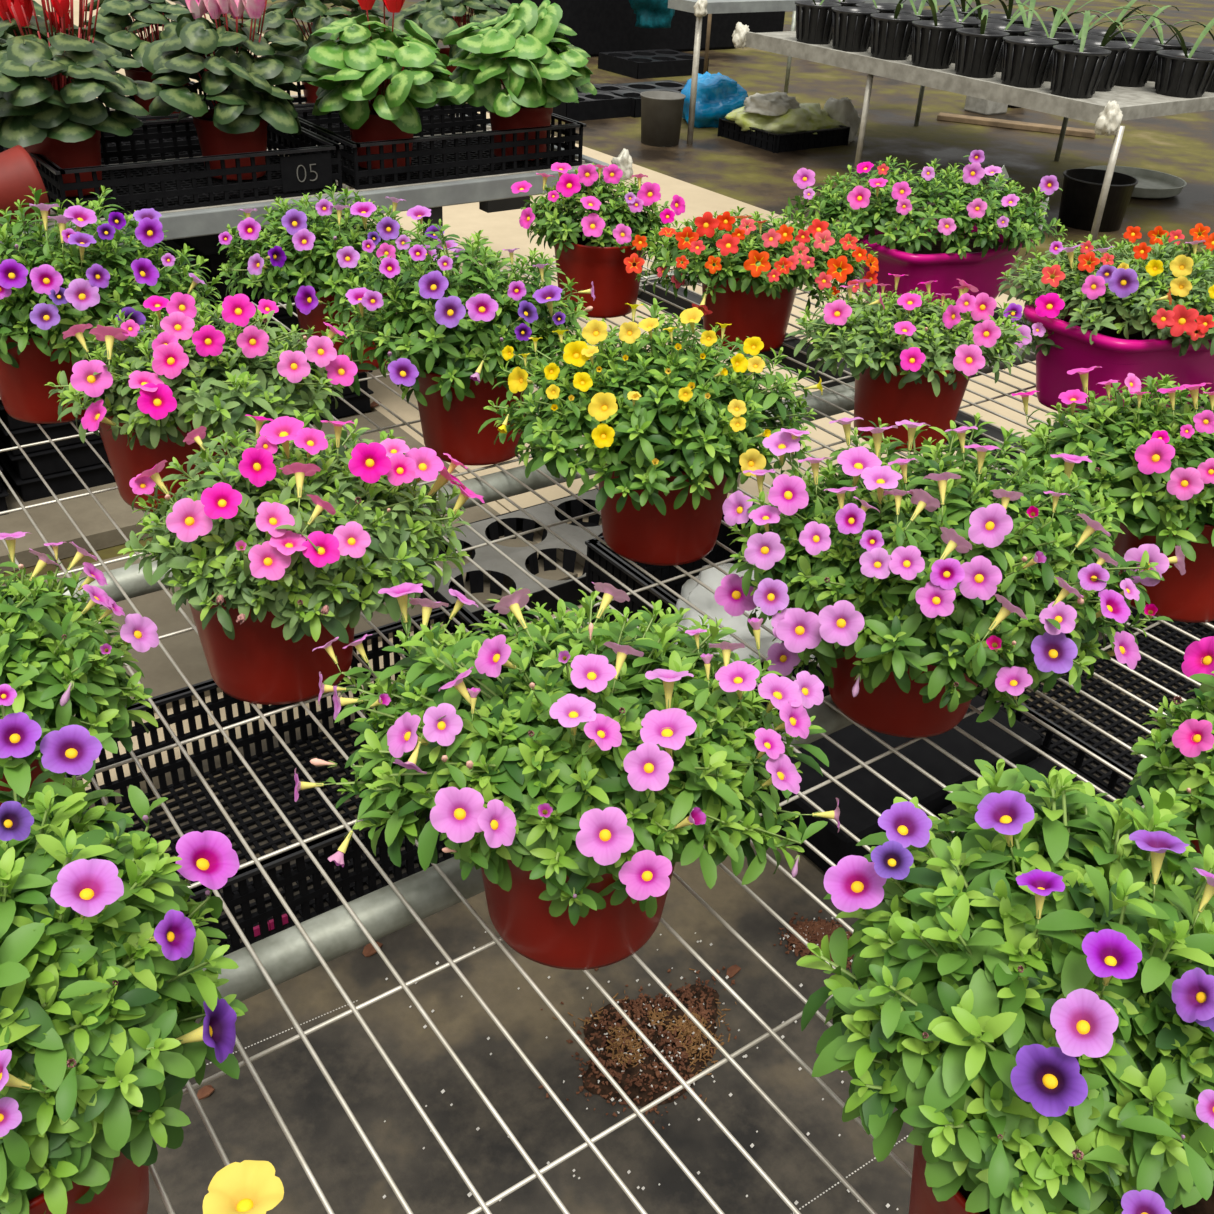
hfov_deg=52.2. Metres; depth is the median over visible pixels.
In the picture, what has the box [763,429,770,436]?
flower
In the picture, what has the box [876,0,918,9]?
orchid pot
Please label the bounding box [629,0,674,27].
net bag
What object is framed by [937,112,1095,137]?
plank
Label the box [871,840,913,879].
flower
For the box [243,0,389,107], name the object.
potted cyclamen
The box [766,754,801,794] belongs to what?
flower
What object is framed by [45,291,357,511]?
potted calibrachoa
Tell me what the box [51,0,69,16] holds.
flower
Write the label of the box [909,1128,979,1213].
pot
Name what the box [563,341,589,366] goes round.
flower
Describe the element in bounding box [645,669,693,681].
flower
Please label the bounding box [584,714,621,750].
flower
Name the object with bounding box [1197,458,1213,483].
flower
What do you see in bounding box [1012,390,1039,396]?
flower
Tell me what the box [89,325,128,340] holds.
flower
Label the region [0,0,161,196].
potted cyclamen
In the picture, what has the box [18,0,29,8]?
flower
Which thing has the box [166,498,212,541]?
flower
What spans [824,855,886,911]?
flower
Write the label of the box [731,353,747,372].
flower
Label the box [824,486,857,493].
flower
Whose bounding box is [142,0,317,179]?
potted cyclamen
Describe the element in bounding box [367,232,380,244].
flower
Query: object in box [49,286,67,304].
flower
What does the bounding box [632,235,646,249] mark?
flower
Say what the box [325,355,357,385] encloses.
flower
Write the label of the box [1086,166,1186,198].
saucer
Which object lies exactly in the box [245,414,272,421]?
flower
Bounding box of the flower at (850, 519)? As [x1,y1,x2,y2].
[835,503,865,533]
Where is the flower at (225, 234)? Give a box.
[218,231,231,244]
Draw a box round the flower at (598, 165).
[594,164,607,167]
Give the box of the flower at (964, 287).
[957,279,978,291]
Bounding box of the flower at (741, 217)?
[734,215,750,218]
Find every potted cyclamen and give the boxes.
[0,0,85,39]
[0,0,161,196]
[78,0,217,120]
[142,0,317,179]
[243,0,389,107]
[300,0,461,168]
[388,0,510,75]
[438,0,596,160]
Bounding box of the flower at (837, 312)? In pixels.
[823,300,851,324]
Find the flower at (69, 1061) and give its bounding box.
[67,1058,76,1067]
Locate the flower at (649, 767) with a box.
[623,742,673,790]
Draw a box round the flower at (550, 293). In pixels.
[532,285,561,302]
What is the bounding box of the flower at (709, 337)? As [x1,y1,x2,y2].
[700,330,716,346]
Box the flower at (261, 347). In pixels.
[237,325,268,357]
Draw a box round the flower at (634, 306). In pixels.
[626,303,642,308]
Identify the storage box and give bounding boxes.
[739,11,784,32]
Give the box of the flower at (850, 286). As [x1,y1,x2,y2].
[840,283,859,288]
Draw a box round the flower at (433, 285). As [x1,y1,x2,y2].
[418,270,448,298]
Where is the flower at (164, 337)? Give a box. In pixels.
[152,332,177,349]
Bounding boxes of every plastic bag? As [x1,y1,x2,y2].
[681,71,747,127]
[742,91,800,115]
[823,97,860,142]
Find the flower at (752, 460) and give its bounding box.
[739,449,765,476]
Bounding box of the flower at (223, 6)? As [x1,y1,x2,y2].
[217,0,229,12]
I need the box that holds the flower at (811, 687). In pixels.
[793,671,823,708]
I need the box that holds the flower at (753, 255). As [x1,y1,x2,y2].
[743,250,770,276]
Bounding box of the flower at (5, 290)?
[0,285,11,298]
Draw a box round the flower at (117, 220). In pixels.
[108,212,125,229]
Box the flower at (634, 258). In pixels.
[624,253,644,272]
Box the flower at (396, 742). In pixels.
[387,712,420,757]
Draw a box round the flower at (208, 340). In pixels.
[192,325,224,356]
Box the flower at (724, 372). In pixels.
[721,368,727,375]
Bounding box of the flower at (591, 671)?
[570,654,616,692]
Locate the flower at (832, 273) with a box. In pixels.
[827,256,852,282]
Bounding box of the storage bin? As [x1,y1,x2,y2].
[491,0,739,56]
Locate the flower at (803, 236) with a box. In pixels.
[795,229,809,243]
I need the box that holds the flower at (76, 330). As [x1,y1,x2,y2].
[62,324,92,338]
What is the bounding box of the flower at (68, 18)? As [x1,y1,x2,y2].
[45,10,70,32]
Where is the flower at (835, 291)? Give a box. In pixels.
[827,287,839,298]
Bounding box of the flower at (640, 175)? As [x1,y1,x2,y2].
[631,173,647,177]
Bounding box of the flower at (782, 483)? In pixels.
[768,474,808,515]
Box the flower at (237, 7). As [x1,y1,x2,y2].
[230,0,245,16]
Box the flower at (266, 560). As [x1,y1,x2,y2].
[248,541,290,579]
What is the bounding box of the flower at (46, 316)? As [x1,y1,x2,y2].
[30,303,59,329]
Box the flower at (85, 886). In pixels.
[51,859,123,916]
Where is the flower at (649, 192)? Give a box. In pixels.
[637,182,660,205]
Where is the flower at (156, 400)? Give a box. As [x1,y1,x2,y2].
[137,383,176,419]
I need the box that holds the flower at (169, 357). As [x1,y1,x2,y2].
[152,342,188,378]
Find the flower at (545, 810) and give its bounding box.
[538,803,552,817]
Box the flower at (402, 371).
[388,358,418,385]
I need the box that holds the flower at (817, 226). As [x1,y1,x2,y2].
[807,219,828,239]
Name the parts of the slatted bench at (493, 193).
leg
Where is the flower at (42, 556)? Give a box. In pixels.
[29,548,61,569]
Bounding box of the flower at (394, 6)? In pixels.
[383,0,404,12]
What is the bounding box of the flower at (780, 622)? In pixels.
[771,608,789,638]
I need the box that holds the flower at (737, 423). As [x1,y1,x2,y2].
[730,416,745,431]
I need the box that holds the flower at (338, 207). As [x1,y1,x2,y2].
[331,205,349,209]
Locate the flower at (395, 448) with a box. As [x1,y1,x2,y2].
[380,438,409,457]
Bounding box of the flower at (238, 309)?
[222,294,255,326]
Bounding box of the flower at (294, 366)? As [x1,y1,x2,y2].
[277,350,310,382]
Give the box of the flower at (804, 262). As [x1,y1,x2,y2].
[801,256,814,268]
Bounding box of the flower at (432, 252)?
[421,244,436,259]
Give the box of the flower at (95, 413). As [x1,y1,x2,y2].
[81,399,106,430]
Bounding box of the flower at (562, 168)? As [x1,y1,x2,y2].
[551,162,571,173]
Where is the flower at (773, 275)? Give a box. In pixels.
[767,269,780,281]
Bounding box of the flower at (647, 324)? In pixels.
[638,317,658,330]
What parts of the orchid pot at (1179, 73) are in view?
pot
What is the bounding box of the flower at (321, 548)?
[301,531,339,566]
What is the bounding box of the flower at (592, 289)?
[590,281,594,300]
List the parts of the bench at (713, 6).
leg, leg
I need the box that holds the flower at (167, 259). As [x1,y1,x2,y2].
[161,253,174,265]
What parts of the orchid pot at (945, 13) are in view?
pot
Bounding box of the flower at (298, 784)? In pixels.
[294,768,300,801]
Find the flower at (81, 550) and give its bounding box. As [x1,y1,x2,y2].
[69,542,96,560]
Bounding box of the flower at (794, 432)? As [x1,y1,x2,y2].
[781,428,809,435]
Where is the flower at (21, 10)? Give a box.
[6,0,32,25]
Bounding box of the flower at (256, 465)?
[239,448,275,486]
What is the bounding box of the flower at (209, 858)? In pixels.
[175,831,239,889]
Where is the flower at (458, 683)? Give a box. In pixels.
[439,666,473,690]
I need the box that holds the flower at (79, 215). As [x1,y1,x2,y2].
[63,205,96,226]
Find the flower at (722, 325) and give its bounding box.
[718,323,731,327]
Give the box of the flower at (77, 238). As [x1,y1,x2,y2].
[68,231,95,246]
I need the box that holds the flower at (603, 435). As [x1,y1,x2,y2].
[591,423,614,447]
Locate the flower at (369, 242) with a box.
[362,239,375,252]
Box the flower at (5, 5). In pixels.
[0,0,13,11]
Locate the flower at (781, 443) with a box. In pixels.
[762,431,799,455]
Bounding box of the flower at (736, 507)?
[723,490,752,525]
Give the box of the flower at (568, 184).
[556,173,580,196]
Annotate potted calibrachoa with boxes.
[0,185,221,423]
[0,531,158,805]
[0,673,247,1213]
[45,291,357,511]
[117,410,484,704]
[203,1160,283,1213]
[217,184,464,372]
[294,582,839,969]
[323,219,594,465]
[478,298,822,565]
[511,162,684,317]
[624,206,878,351]
[714,413,1185,737]
[779,150,1067,309]
[785,273,1028,451]
[796,759,1213,1213]
[997,223,1213,412]
[1004,366,1213,622]
[1126,636,1213,856]
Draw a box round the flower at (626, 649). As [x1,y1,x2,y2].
[603,641,643,656]
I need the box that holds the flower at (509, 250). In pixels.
[503,248,519,252]
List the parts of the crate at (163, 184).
number plate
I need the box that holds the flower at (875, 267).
[865,254,878,273]
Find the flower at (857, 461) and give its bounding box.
[837,446,881,475]
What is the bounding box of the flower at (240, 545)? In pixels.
[235,540,246,549]
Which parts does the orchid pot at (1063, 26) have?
pot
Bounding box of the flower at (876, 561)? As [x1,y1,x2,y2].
[859,547,891,578]
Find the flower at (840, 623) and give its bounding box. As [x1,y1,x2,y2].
[818,600,864,645]
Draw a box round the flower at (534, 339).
[529,337,542,341]
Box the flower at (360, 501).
[354,497,361,503]
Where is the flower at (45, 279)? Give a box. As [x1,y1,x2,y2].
[30,264,62,294]
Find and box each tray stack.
[0,221,212,501]
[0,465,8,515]
[172,220,373,432]
[755,467,1131,872]
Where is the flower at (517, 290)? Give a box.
[507,281,525,300]
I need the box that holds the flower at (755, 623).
[748,618,762,629]
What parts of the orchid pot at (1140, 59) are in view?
pot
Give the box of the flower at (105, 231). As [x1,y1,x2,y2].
[97,223,114,239]
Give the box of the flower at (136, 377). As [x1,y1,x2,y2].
[128,370,163,391]
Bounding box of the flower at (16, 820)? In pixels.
[0,801,33,840]
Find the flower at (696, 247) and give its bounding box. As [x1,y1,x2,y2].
[690,240,705,254]
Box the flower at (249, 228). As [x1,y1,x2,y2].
[237,217,260,239]
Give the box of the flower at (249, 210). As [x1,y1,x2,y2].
[239,208,256,212]
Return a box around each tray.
[419,488,602,628]
[553,83,640,120]
[594,80,685,117]
[598,49,708,78]
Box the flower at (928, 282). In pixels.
[919,280,937,284]
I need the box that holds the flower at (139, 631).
[120,613,158,651]
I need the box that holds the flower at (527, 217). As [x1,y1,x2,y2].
[519,207,534,228]
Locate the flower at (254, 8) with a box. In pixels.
[245,0,264,18]
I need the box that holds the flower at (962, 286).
[953,285,967,288]
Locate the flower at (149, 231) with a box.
[135,217,163,246]
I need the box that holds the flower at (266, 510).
[256,502,294,537]
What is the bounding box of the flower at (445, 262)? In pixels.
[437,256,452,270]
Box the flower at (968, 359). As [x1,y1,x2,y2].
[953,344,984,375]
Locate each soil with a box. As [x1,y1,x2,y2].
[538,966,736,1128]
[773,909,853,970]
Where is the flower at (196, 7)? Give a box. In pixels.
[185,0,204,18]
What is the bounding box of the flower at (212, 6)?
[203,0,221,18]
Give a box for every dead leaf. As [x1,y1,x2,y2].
[197,1085,214,1099]
[362,942,382,956]
[370,401,380,407]
[726,964,740,978]
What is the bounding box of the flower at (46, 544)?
[44,542,66,545]
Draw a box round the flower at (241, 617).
[236,613,245,624]
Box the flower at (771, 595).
[753,578,788,615]
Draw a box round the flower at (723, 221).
[716,211,735,230]
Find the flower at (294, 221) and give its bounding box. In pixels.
[281,209,306,234]
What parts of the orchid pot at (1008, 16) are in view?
pot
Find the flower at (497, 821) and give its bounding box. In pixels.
[478,799,515,847]
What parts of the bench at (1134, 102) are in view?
leg, leg, leg, leg, leg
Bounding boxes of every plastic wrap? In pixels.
[611,148,632,179]
[693,0,707,16]
[732,22,749,47]
[1095,100,1122,135]
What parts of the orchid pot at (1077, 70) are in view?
pot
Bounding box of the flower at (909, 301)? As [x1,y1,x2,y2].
[897,293,921,309]
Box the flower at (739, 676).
[715,661,759,691]
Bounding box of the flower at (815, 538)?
[799,521,830,554]
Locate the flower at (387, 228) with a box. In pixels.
[376,217,399,239]
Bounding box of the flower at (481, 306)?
[466,294,497,321]
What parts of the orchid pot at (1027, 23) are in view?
pot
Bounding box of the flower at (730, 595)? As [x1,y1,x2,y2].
[714,574,755,615]
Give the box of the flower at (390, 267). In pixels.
[379,257,399,277]
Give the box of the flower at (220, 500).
[201,482,241,518]
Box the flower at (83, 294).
[64,278,99,310]
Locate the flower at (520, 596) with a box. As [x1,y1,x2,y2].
[493,588,530,613]
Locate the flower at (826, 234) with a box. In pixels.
[814,230,834,251]
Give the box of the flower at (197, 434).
[183,426,206,444]
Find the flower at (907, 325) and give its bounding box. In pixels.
[894,321,916,335]
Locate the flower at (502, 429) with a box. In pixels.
[498,425,506,433]
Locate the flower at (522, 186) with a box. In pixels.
[511,181,531,192]
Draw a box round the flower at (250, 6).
[242,0,256,17]
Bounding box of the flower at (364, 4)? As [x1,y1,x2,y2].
[358,0,374,9]
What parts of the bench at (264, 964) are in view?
wire panel, leg, bench frame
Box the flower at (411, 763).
[393,759,426,773]
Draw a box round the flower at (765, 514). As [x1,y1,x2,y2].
[749,505,780,524]
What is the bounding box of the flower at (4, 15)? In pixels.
[0,1,13,19]
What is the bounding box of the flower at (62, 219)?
[47,215,77,223]
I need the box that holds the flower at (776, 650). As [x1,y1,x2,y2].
[766,642,800,675]
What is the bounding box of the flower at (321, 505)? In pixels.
[308,494,335,514]
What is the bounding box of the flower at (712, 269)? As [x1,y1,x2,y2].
[705,256,721,273]
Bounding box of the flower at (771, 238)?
[762,228,780,246]
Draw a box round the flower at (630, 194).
[625,192,635,203]
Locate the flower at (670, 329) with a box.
[663,327,676,331]
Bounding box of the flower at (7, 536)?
[0,531,31,539]
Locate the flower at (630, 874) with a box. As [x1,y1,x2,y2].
[619,850,671,899]
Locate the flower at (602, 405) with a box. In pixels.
[588,392,617,420]
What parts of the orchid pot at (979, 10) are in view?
pot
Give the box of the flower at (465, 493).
[450,480,484,502]
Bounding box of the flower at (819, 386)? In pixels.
[817,378,822,394]
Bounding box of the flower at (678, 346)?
[675,343,681,349]
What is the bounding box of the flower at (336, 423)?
[321,420,354,426]
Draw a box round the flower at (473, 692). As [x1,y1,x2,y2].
[467,687,480,697]
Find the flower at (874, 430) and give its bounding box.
[857,425,897,433]
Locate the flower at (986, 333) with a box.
[973,320,1000,347]
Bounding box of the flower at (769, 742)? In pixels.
[755,728,784,758]
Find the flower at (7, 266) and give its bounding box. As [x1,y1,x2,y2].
[0,259,27,288]
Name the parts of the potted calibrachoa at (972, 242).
flower, flower, flower, flower, flower, flower, flower, flower, flower, planter, flower, flower, flower, flower, flower, flower, flower, flower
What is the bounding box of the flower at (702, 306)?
[692,303,712,315]
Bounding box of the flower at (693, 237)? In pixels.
[675,227,698,249]
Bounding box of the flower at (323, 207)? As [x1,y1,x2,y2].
[315,199,332,215]
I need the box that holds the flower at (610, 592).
[592,582,629,602]
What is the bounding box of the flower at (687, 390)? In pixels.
[678,387,692,401]
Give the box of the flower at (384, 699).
[379,693,390,704]
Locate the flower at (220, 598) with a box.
[216,595,223,604]
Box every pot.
[0,145,49,223]
[0,302,102,423]
[0,759,64,805]
[23,130,101,196]
[29,1110,148,1213]
[88,396,234,511]
[124,66,188,120]
[180,570,354,704]
[192,109,267,179]
[290,280,396,372]
[302,82,318,107]
[349,102,412,168]
[417,339,530,465]
[438,48,456,75]
[481,857,675,969]
[489,107,552,160]
[554,222,645,317]
[594,425,727,565]
[702,253,796,351]
[795,0,840,43]
[820,0,864,6]
[828,632,977,737]
[832,6,879,51]
[854,361,970,451]
[856,0,902,46]
[870,3,919,59]
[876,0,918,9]
[894,0,942,54]
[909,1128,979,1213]
[911,0,963,68]
[922,0,974,16]
[937,0,995,62]
[939,0,990,16]
[955,9,1009,77]
[965,0,1008,23]
[978,10,1031,71]
[988,0,1036,24]
[1001,36,1058,87]
[1005,0,1056,31]
[1006,3,1078,80]
[1031,0,1128,32]
[1038,6,1141,39]
[1050,10,1110,97]
[1074,22,1137,90]
[1075,5,1178,86]
[1087,0,1163,41]
[1108,8,1212,80]
[1113,522,1213,622]
[1124,14,1213,97]
[1174,20,1213,91]
[1185,825,1202,856]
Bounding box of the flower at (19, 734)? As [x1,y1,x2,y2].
[0,712,41,757]
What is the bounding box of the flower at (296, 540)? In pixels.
[269,531,306,554]
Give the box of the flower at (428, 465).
[405,447,443,480]
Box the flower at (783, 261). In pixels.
[774,257,791,273]
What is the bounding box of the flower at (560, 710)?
[549,694,595,726]
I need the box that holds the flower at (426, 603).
[409,598,448,608]
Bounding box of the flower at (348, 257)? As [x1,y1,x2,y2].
[336,246,359,267]
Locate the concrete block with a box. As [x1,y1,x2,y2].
[964,96,1007,114]
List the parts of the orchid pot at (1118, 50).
pot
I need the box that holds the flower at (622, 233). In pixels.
[613,224,631,243]
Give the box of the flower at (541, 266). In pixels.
[533,264,549,268]
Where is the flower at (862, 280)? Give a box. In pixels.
[852,279,870,282]
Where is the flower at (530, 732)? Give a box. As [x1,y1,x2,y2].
[528,730,534,736]
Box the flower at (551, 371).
[544,363,559,379]
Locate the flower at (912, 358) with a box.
[900,347,925,371]
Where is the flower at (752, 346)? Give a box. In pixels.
[743,337,763,354]
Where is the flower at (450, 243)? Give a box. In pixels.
[437,238,457,250]
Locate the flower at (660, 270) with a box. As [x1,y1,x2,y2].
[657,266,669,277]
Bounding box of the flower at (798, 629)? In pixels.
[775,608,821,652]
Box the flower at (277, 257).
[268,246,285,266]
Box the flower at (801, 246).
[792,242,808,259]
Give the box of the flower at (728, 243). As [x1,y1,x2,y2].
[716,233,739,255]
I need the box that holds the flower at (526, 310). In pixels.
[518,300,537,322]
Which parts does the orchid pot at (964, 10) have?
pot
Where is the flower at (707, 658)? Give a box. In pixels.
[700,653,712,663]
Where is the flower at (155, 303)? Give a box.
[143,296,168,310]
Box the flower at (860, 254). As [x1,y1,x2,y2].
[852,247,866,261]
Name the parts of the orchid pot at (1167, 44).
pot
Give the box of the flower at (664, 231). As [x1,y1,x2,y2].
[659,227,676,236]
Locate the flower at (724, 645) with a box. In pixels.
[709,641,744,651]
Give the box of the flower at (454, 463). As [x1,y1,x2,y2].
[443,453,467,468]
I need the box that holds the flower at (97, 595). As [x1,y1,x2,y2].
[82,584,113,609]
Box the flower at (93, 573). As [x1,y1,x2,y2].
[83,562,107,585]
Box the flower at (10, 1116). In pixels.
[0,1097,21,1136]
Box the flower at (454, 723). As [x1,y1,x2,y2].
[423,703,462,745]
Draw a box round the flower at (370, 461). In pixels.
[348,442,390,482]
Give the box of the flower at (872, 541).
[860,530,883,551]
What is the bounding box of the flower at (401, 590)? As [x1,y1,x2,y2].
[378,582,422,596]
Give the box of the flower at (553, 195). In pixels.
[548,190,558,201]
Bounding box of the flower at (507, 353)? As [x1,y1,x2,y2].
[502,345,513,360]
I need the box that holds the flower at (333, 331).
[323,322,346,337]
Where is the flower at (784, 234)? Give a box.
[776,224,793,243]
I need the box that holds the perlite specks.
[383,931,897,1209]
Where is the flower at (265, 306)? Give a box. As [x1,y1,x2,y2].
[257,299,278,314]
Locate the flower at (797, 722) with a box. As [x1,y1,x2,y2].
[779,699,810,738]
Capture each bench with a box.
[0,94,608,259]
[0,224,1213,1213]
[668,0,960,144]
[745,11,1213,240]
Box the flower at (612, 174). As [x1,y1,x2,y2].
[603,164,622,183]
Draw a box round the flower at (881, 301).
[879,292,884,308]
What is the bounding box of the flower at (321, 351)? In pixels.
[305,336,336,367]
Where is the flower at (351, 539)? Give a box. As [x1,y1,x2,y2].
[333,521,370,557]
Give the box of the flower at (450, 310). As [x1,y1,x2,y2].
[434,296,465,327]
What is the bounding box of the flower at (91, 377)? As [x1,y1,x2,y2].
[70,360,112,396]
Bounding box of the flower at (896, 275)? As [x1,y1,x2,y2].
[888,273,907,276]
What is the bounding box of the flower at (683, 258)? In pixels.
[676,255,688,268]
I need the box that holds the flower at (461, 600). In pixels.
[449,589,477,606]
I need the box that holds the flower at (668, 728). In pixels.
[640,708,696,749]
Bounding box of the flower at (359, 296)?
[345,287,367,304]
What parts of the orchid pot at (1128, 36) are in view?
pot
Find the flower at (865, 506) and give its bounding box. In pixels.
[854,496,879,512]
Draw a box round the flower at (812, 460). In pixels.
[798,457,831,463]
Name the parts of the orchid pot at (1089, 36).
pot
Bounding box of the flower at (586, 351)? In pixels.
[581,345,598,356]
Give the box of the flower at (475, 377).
[470,372,479,382]
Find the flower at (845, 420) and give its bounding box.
[829,417,862,424]
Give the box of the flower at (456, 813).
[430,787,484,842]
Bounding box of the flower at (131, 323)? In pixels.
[121,319,139,336]
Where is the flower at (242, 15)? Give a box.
[230,8,244,18]
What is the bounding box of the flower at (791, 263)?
[784,256,798,269]
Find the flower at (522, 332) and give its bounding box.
[515,323,531,340]
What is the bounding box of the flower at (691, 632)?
[685,628,707,634]
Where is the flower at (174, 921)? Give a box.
[154,909,195,960]
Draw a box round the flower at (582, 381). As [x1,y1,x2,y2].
[573,372,592,391]
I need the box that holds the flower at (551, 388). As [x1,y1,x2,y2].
[546,384,559,398]
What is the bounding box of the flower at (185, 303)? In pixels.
[166,292,196,317]
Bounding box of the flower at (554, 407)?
[551,404,557,410]
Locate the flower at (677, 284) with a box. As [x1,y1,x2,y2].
[671,268,684,287]
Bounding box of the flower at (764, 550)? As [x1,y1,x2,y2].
[744,532,784,569]
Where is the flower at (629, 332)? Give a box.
[619,322,640,343]
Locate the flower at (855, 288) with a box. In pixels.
[847,279,858,292]
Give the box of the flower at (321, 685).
[318,672,324,704]
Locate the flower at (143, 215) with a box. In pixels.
[133,208,161,221]
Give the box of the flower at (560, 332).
[552,329,568,334]
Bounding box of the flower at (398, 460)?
[385,453,415,485]
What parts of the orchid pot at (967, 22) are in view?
pot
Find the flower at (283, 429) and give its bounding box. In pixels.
[260,416,303,443]
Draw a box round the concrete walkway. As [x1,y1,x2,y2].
[34,0,1066,790]
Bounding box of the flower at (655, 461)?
[652,458,658,464]
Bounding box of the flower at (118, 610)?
[105,597,124,615]
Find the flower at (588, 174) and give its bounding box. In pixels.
[577,164,598,185]
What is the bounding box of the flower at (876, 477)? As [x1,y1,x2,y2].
[861,466,901,489]
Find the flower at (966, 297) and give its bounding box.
[956,293,975,312]
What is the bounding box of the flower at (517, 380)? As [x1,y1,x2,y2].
[508,367,527,392]
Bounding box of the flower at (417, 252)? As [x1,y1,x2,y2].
[409,244,426,260]
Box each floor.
[0,0,1213,584]
[0,411,577,715]
[89,589,1213,1213]
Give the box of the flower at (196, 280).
[189,273,206,284]
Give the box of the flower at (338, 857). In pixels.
[328,851,343,866]
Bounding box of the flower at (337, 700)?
[332,685,340,719]
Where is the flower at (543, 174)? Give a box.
[536,173,554,176]
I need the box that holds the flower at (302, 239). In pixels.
[292,228,314,250]
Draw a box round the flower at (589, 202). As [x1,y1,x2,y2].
[580,196,600,209]
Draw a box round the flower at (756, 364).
[747,356,764,372]
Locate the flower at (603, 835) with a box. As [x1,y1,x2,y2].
[576,807,633,865]
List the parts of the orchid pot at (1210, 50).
pot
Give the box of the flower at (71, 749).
[40,725,102,774]
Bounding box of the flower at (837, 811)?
[834,798,839,831]
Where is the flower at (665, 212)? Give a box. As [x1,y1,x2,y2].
[660,208,674,223]
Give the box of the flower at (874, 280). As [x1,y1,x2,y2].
[863,271,877,286]
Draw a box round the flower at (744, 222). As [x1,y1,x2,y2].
[739,218,755,234]
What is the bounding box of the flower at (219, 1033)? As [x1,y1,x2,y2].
[203,998,236,1062]
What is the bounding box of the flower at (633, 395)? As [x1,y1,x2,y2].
[627,391,640,399]
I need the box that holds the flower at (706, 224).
[694,212,719,237]
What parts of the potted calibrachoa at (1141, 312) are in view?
flower, flower, flower, flower, flower, flower, flower, flower, flower, flower, flower, flower, flower, planter, flower, flower, flower, flower, flower, flower, flower, flower, flower, flower, flower, flower, flower, flower, flower, flower, flower, flower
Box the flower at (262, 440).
[255,436,277,453]
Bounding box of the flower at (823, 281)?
[815,272,831,289]
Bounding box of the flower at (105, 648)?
[100,643,111,653]
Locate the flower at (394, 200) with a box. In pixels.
[385,196,405,202]
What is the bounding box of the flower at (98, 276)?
[86,264,109,287]
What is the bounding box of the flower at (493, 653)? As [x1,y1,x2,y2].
[475,634,510,677]
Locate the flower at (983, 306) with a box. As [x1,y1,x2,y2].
[971,292,996,320]
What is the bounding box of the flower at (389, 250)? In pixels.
[376,243,395,259]
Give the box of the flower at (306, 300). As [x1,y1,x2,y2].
[295,286,318,314]
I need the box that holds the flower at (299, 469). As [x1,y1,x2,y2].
[279,462,320,475]
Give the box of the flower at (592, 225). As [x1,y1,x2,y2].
[581,213,604,236]
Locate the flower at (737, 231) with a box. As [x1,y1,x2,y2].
[731,228,744,239]
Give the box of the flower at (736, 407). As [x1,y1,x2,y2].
[728,399,746,416]
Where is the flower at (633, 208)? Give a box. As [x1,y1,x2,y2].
[628,197,643,212]
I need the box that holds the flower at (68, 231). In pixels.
[62,228,76,242]
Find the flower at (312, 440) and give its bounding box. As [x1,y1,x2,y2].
[294,428,327,454]
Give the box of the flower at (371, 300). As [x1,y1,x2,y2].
[361,290,383,310]
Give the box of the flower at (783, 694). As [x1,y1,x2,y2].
[758,673,801,709]
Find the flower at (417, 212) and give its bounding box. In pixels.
[406,205,430,219]
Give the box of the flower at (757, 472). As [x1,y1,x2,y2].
[743,469,774,475]
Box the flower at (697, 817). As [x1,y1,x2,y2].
[688,807,705,824]
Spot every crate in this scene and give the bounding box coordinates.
[0,81,215,164]
[9,117,343,217]
[65,603,489,955]
[209,82,482,148]
[281,104,585,189]
[585,502,829,712]
[718,118,849,153]
[977,608,1213,805]
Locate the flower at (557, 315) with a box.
[552,312,565,324]
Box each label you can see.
[253,914,287,936]
[986,165,1008,199]
[1032,197,1048,229]
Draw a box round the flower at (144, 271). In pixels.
[131,258,158,285]
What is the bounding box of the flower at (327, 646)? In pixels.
[312,637,338,650]
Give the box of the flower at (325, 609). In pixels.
[321,605,328,614]
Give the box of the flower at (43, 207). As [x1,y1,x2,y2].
[29,203,59,210]
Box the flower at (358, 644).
[343,634,372,648]
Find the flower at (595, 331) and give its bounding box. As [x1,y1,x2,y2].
[582,319,607,344]
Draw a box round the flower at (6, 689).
[0,684,16,705]
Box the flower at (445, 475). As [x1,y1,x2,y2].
[440,466,465,488]
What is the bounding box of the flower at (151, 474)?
[135,460,167,479]
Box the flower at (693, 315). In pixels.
[680,307,703,323]
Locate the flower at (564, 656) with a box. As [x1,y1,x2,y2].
[558,650,570,662]
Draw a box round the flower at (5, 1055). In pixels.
[0,1049,11,1090]
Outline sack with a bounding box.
[725,103,846,135]
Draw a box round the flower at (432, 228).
[425,225,443,238]
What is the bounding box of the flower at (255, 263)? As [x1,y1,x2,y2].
[247,253,263,274]
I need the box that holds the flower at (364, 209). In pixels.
[350,202,376,216]
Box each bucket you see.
[640,91,685,146]
[1058,168,1137,231]
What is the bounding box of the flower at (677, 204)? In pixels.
[670,195,684,215]
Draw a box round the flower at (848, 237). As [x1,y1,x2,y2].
[839,234,857,249]
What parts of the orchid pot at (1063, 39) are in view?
pot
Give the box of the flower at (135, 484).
[129,474,155,494]
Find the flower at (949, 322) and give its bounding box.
[943,305,960,328]
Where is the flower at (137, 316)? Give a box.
[115,307,145,332]
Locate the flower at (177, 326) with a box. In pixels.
[160,311,194,339]
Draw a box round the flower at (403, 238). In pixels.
[395,235,410,249]
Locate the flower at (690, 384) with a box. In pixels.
[687,382,694,389]

